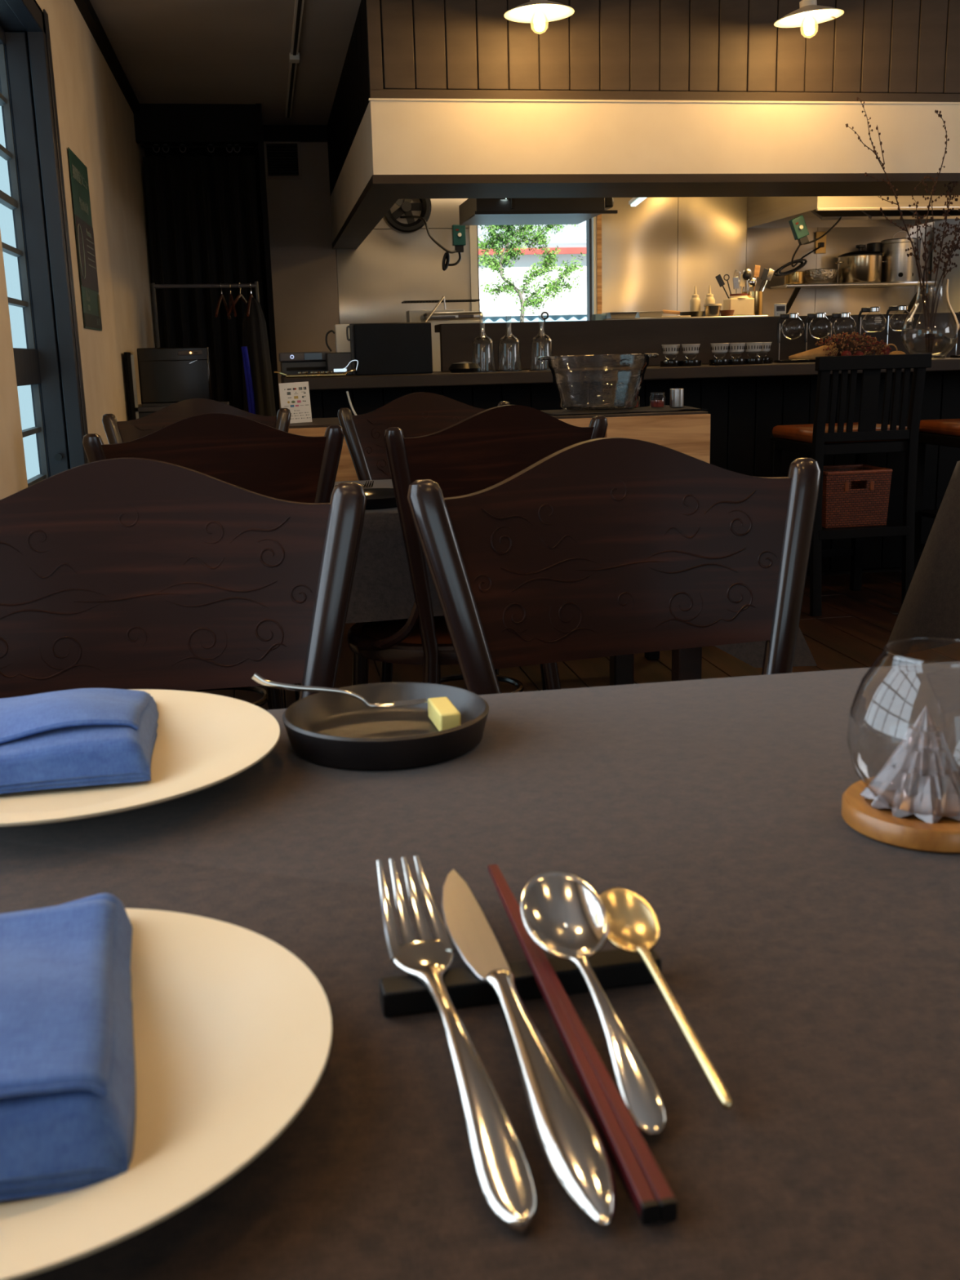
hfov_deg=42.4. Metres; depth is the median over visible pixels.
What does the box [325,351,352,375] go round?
receipt printer
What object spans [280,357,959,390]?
countertop
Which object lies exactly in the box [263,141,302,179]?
air vent
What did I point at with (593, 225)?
window
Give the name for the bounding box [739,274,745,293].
tool
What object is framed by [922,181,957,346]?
branch
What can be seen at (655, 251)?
wall
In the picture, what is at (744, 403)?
bar counter
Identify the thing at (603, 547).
dining chair
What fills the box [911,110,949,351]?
branch
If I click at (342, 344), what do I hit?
card reader
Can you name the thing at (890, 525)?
shelf
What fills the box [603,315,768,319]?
countertop
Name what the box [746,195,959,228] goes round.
range hood
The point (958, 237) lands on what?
branch
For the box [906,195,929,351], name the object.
branch
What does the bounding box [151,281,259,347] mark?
clothes rack
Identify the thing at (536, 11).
pendant lamp
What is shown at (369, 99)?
trim
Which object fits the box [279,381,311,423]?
sign
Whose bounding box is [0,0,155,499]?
wall
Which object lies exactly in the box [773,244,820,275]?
coiled cable
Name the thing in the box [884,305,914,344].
flask
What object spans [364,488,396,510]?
plate
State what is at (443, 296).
metal tongs
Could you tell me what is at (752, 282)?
tool
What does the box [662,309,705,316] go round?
frying pan
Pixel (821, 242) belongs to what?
wall socket
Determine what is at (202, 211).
curtain
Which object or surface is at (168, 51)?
ceiling
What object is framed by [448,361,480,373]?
bowl
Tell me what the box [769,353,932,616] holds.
bar chair
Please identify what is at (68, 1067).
napkin
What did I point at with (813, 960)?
tablecloth
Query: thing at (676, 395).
steel cup
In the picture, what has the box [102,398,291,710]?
dining chair
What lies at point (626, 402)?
spice jar
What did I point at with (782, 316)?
coffee siphon
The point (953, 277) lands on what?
refrigerator
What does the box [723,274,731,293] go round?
tool
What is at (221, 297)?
hanger
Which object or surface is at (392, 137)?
soffit
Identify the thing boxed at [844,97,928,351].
branch
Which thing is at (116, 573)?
dining chair
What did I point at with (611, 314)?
food tray
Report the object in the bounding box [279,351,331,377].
printer
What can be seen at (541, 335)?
glass bottle
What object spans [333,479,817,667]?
tablecloth
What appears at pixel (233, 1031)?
plate
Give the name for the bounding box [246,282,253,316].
hanger
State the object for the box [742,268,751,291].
tool
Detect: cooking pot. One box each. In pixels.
[783,271,808,284]
[835,244,884,283]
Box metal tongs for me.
[423,295,445,322]
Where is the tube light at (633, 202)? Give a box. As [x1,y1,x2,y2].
[628,197,646,206]
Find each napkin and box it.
[0,688,158,793]
[0,893,135,1200]
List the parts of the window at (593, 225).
casing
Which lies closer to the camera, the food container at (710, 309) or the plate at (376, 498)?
the plate at (376, 498)
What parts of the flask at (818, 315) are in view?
post, handle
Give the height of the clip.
0.045 m
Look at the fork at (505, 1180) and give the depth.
0.38 m
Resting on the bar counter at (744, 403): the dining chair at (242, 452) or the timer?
the timer
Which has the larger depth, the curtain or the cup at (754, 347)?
the curtain
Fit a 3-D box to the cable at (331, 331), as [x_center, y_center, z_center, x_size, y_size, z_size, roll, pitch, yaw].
[-0.607,-1.215,5.027,0.042,0.086,0.008,-4,13,-9]
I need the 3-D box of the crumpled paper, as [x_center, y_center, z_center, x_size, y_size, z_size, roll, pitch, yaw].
[0.216,0.056,0.601,0.055,0.050,0.056,-4,13,-9]
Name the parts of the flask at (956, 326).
post, handle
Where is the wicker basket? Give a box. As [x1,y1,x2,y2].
[822,464,893,528]
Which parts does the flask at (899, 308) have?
post, handle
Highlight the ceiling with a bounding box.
[89,0,360,124]
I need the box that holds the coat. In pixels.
[242,297,275,416]
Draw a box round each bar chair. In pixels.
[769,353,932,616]
[914,418,959,572]
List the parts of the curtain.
rail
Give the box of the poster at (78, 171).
[67,146,102,330]
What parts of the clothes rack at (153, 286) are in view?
rod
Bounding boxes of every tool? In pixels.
[715,274,728,298]
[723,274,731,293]
[733,269,741,288]
[733,276,738,293]
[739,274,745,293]
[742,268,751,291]
[742,271,751,292]
[746,277,756,293]
[753,265,759,291]
[758,267,769,291]
[762,268,773,291]
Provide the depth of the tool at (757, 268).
6.50 m
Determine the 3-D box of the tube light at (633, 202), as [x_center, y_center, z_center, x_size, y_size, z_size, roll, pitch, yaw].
[0.896,-2.423,6.734,0.050,0.032,0.850,-2,13,-1]
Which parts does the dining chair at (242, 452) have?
post, backrest, post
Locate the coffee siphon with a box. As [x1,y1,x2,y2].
[773,313,808,363]
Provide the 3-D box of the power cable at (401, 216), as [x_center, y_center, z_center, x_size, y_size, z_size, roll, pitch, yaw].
[-0.347,-2.388,7.277,0.467,0.249,0.165,10,17,40]
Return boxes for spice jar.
[623,392,639,408]
[648,391,665,407]
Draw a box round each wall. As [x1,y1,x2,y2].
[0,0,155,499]
[133,103,279,416]
[266,142,933,408]
[327,0,959,195]
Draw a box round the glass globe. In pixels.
[846,641,959,816]
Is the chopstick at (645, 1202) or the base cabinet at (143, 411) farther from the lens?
the base cabinet at (143, 411)
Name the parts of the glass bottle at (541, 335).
filter chain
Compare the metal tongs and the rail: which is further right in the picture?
the metal tongs
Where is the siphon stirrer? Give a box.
[540,311,548,368]
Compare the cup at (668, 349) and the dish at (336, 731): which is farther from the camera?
the cup at (668, 349)
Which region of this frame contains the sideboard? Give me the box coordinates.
[288,408,710,702]
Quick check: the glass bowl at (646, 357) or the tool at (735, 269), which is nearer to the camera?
the glass bowl at (646, 357)
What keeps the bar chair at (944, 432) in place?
on the floor
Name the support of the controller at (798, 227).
hanging from the range hood at (824, 211)
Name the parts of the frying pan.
handle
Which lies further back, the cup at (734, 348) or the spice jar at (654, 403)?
the cup at (734, 348)
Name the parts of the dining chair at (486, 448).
leg, seat, post, backrest, post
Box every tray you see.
[273,368,355,377]
[601,311,636,318]
[635,311,663,318]
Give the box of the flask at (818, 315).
[804,312,831,362]
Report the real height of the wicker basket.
0.214 m
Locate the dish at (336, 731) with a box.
[282,682,488,771]
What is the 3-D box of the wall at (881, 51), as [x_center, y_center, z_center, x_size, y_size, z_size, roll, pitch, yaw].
[1.548,-2.693,6.386,4.492,0.400,2.928,-4,13,-9]
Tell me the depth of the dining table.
2.54 m
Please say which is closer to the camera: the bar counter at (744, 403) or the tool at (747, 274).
the bar counter at (744, 403)
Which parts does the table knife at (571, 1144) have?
blade, handle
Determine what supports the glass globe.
on the wooden coaster
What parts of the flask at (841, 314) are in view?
handle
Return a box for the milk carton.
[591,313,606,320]
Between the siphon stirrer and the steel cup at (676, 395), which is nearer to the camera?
the steel cup at (676, 395)
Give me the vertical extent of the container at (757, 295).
0.125 m
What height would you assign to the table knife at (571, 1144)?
0.016 m
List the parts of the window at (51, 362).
head rail, rail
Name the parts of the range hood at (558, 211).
knob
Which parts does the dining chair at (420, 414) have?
post, backrest, leg, post, leg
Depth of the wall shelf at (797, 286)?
7.82 m
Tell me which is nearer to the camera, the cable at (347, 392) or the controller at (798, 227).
the cable at (347, 392)
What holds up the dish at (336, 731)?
on the tablecloth at (813, 960)
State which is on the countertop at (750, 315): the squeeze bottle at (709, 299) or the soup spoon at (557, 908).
the squeeze bottle at (709, 299)
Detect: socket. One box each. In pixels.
[454,245,463,252]
[797,235,808,245]
[814,231,826,253]
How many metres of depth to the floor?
4.03 m
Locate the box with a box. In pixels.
[406,309,464,322]
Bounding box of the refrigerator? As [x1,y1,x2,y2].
[929,218,959,312]
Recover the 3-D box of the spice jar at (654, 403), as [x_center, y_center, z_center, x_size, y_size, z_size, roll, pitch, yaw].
[0.531,-0.719,3.706,0.048,0.044,0.048,-4,13,-9]
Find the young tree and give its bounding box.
[478,224,586,322]
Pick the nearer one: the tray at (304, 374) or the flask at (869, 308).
the tray at (304, 374)
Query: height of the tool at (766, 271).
0.195 m
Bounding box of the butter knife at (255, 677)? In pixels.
[251,672,426,707]
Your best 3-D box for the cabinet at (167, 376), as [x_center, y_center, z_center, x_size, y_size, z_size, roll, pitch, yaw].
[-1.387,-1.207,5.662,0.310,0.254,0.322,-4,13,-9]
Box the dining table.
[609,646,702,685]
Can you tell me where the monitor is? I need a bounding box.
[346,321,432,375]
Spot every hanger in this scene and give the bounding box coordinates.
[215,283,231,319]
[226,282,247,316]
[227,282,236,319]
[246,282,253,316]
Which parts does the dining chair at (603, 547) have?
post, post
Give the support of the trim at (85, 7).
attached to the wall at (95, 119)
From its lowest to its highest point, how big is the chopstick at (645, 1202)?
0.016 m
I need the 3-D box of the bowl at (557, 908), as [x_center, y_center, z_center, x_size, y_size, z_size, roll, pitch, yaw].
[0.032,0.103,0.463,0.032,0.012,0.044,-4,23,-10]
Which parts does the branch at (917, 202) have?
stem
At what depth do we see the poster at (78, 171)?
4.37 m
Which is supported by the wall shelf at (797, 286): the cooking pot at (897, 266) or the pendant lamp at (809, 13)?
the cooking pot at (897, 266)
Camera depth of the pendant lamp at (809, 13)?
4.63 m
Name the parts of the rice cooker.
lid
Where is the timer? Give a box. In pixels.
[773,303,786,316]
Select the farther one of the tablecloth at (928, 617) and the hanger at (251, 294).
the hanger at (251, 294)
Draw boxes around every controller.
[451,224,466,252]
[788,215,808,245]
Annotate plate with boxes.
[0,688,279,826]
[0,908,332,1279]
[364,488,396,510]
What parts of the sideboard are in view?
leg, door, door, leg, door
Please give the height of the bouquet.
0.118 m
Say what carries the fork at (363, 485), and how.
on the tablecloth at (382, 589)
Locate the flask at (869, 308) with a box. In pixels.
[857,306,886,338]
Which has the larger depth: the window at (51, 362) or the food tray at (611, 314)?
the food tray at (611, 314)
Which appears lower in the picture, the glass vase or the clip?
the clip
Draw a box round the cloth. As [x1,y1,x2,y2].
[541,404,706,415]
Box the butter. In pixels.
[427,697,461,731]
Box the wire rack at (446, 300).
[401,299,479,303]
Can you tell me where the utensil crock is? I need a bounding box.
[723,293,754,315]
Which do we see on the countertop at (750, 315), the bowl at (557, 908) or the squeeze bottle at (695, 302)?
the squeeze bottle at (695, 302)
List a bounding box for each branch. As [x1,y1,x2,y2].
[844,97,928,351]
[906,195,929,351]
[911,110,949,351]
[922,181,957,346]
[929,182,958,328]
[930,208,959,351]
[930,230,959,339]
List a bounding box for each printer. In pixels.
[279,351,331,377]
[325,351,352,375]
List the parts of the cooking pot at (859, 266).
lid, knob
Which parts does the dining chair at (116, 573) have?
post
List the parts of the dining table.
leg, leg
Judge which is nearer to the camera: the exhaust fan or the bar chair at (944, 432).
the bar chair at (944, 432)
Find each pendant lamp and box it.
[503,0,574,24]
[773,0,844,29]
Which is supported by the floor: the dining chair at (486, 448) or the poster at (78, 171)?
the dining chair at (486, 448)
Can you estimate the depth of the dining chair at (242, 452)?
2.16 m
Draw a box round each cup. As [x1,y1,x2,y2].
[662,344,679,355]
[669,388,684,407]
[681,343,700,355]
[710,342,728,354]
[728,342,745,353]
[745,342,762,352]
[758,342,771,352]
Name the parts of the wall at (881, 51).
panel, panel, panel, panel, panel, panel, panel, panel, panel, panel, panel, panel, panel, panel, panel, panel, panel, panel, panel, panel, panel, panel, panel, panel, panel, panel, panel, panel, panel, panel, panel, panel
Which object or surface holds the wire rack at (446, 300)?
on the box
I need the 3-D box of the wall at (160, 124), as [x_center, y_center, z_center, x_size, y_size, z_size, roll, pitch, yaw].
[-1.537,-1.807,7.196,0.675,2.330,0.660,-4,13,-9]
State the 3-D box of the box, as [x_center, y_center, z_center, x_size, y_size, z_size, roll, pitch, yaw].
[-0.236,-1.565,6.729,0.300,0.440,0.140,-4,13,-9]
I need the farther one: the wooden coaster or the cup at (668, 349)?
the cup at (668, 349)
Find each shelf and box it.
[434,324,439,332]
[770,280,937,313]
[822,520,902,529]
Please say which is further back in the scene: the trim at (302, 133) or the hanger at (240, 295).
the trim at (302, 133)
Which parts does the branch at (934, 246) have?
stem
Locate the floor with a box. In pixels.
[200,570,959,710]
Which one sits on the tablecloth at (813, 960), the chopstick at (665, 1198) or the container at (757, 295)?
the chopstick at (665, 1198)
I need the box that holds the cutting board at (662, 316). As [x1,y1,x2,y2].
[661,315,690,317]
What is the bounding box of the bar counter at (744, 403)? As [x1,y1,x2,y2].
[280,312,959,576]
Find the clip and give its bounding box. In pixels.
[333,360,358,372]
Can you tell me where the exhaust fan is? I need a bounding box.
[382,198,431,233]
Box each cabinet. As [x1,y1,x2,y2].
[136,346,214,406]
[136,401,229,417]
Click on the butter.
(443, 714)
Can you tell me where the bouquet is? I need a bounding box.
[788,331,906,359]
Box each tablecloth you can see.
[0,661,959,1279]
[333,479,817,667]
[887,460,959,654]
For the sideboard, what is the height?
0.806 m
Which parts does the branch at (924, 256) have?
stem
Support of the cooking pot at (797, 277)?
on the wall shelf at (797, 286)
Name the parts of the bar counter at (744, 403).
panel, panel, panel, panel, panel, panel, panel, panel, panel, panel, panel, panel, panel, siphon burner, panel, siphon burner, panel, siphon burner, siphon burner, panel, siphon burner, siphon burner, panel, panel, panel, panel, panel, panel, panel, panel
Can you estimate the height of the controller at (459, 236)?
0.152 m
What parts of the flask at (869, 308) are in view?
handle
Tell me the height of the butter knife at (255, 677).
0.028 m
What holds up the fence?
on the ground
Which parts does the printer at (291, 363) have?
control panel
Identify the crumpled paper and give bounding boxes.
[859,706,959,823]
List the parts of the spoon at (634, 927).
handle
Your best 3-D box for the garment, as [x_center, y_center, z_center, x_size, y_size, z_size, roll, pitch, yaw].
[-1.146,-1.214,6.202,0.065,0.501,0.030,-4,13,-9]
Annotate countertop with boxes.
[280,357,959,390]
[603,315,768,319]
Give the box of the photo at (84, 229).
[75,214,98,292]
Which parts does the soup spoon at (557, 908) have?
handle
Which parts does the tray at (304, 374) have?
handle, handle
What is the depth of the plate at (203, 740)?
0.69 m
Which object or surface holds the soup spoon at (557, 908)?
on the tablecloth at (813, 960)
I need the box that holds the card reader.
[334,324,350,352]
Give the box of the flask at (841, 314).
[828,312,856,340]
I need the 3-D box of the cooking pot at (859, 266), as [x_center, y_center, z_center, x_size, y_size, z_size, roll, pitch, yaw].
[2.428,-2.402,7.911,0.278,0.241,0.278,8,16,36]
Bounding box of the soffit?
[330,100,959,241]
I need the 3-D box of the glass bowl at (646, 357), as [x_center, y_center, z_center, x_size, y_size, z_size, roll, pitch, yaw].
[0.347,-0.758,3.634,0.300,0.156,0.300,9,16,37]
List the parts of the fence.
rail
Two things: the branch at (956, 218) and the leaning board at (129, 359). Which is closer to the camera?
the branch at (956, 218)
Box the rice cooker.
[420,311,483,371]
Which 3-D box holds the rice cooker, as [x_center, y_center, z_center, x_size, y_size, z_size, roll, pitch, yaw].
[-0.145,-1.513,6.495,0.305,0.400,0.228,-4,13,-9]
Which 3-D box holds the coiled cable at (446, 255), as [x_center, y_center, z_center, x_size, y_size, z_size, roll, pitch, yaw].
[-0.167,-2.220,7.250,0.116,0.108,0.046,0,13,8]
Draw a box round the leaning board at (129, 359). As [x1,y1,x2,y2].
[124,351,138,420]
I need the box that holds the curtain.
[140,143,264,410]
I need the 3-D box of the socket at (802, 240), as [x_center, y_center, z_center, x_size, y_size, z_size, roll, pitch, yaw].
[1.850,-2.288,7.087,0.050,0.040,0.030,-25,16,-4]
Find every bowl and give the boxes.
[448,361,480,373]
[520,869,608,960]
[537,353,658,410]
[595,888,660,953]
[720,310,734,315]
[803,268,838,283]
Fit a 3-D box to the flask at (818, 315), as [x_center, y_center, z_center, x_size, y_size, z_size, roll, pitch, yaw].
[1.438,-1.282,5.246,0.125,0.202,0.098,-4,13,-9]
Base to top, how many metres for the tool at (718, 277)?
0.166 m
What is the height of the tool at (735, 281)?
0.150 m
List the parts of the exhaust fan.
blade, blade, blade, blade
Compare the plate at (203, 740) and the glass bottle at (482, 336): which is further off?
the glass bottle at (482, 336)
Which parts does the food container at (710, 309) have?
lid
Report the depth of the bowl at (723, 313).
6.37 m
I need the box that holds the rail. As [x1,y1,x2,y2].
[284,0,304,117]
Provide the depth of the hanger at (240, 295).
6.21 m
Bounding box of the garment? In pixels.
[241,346,255,413]
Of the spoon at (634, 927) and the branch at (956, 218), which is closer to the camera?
the spoon at (634, 927)
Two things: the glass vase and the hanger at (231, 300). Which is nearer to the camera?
the glass vase
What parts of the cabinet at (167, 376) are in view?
foot rail, door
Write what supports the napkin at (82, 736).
on the plate at (203, 740)
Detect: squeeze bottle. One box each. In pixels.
[689,285,700,311]
[703,284,715,311]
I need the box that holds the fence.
[480,308,586,323]
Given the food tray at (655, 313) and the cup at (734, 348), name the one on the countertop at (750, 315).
the food tray at (655, 313)
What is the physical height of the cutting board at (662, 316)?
0.008 m
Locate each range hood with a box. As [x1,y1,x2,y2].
[458,197,617,225]
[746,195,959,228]
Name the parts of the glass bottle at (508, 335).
filter chain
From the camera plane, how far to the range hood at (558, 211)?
6.06 m
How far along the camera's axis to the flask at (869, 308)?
5.26 m
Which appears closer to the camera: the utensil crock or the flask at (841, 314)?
the flask at (841, 314)
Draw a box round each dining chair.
[0,457,366,700]
[82,413,344,696]
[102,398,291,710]
[337,391,546,693]
[346,404,608,690]
[406,437,820,694]
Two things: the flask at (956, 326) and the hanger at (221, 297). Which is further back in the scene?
the hanger at (221, 297)
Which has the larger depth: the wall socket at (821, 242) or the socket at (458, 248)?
the wall socket at (821, 242)
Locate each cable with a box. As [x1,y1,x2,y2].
[324,329,335,351]
[346,391,356,415]
[400,215,456,253]
[442,252,461,271]
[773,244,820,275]
[803,217,841,244]
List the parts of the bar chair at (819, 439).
leg, post, seat frame, seat, leg, shelf rail, rail, rail, post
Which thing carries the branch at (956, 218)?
in the glass vase
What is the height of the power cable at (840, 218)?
0.191 m
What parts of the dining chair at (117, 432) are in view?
post, backrest, leg, post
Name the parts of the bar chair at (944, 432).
leg, seat frame, seat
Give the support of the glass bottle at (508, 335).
on the bar counter at (744, 403)
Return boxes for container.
[703,303,721,316]
[742,291,763,315]
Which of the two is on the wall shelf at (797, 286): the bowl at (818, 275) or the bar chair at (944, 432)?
the bowl at (818, 275)
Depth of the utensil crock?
6.41 m
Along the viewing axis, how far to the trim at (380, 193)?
5.08 m
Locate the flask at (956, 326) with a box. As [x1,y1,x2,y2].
[950,311,959,358]
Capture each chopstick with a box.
[488,864,659,1225]
[492,864,677,1222]
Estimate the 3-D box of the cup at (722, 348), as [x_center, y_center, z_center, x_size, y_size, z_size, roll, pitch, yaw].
[0.978,-1.189,5.051,0.076,0.042,0.076,-4,13,-9]
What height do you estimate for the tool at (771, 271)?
0.195 m
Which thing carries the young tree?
on the ground
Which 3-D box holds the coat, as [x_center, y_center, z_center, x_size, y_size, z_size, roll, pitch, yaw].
[-1.142,-1.324,6.365,0.182,0.842,0.492,-4,13,-9]
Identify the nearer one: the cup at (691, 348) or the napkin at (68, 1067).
the napkin at (68, 1067)
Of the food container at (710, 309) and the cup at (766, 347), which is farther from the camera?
the food container at (710, 309)
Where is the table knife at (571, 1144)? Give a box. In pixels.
[441,868,616,1227]
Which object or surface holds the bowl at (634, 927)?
on the spoon at (634, 927)
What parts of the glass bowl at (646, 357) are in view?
lip handle, lip handle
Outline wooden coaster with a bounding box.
[841,776,959,853]
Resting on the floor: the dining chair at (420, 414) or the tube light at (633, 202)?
the dining chair at (420, 414)
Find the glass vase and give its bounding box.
[900,279,959,359]
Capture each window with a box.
[0,0,88,487]
[468,213,601,320]
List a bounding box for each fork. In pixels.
[360,480,373,488]
[377,855,537,1234]
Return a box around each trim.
[74,0,140,113]
[262,124,328,142]
[332,173,959,248]
[368,97,959,104]
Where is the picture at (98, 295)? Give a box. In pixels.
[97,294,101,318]
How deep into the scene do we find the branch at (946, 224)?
5.14 m
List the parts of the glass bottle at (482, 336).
filter chain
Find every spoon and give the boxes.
[520,869,666,1136]
[595,888,732,1109]

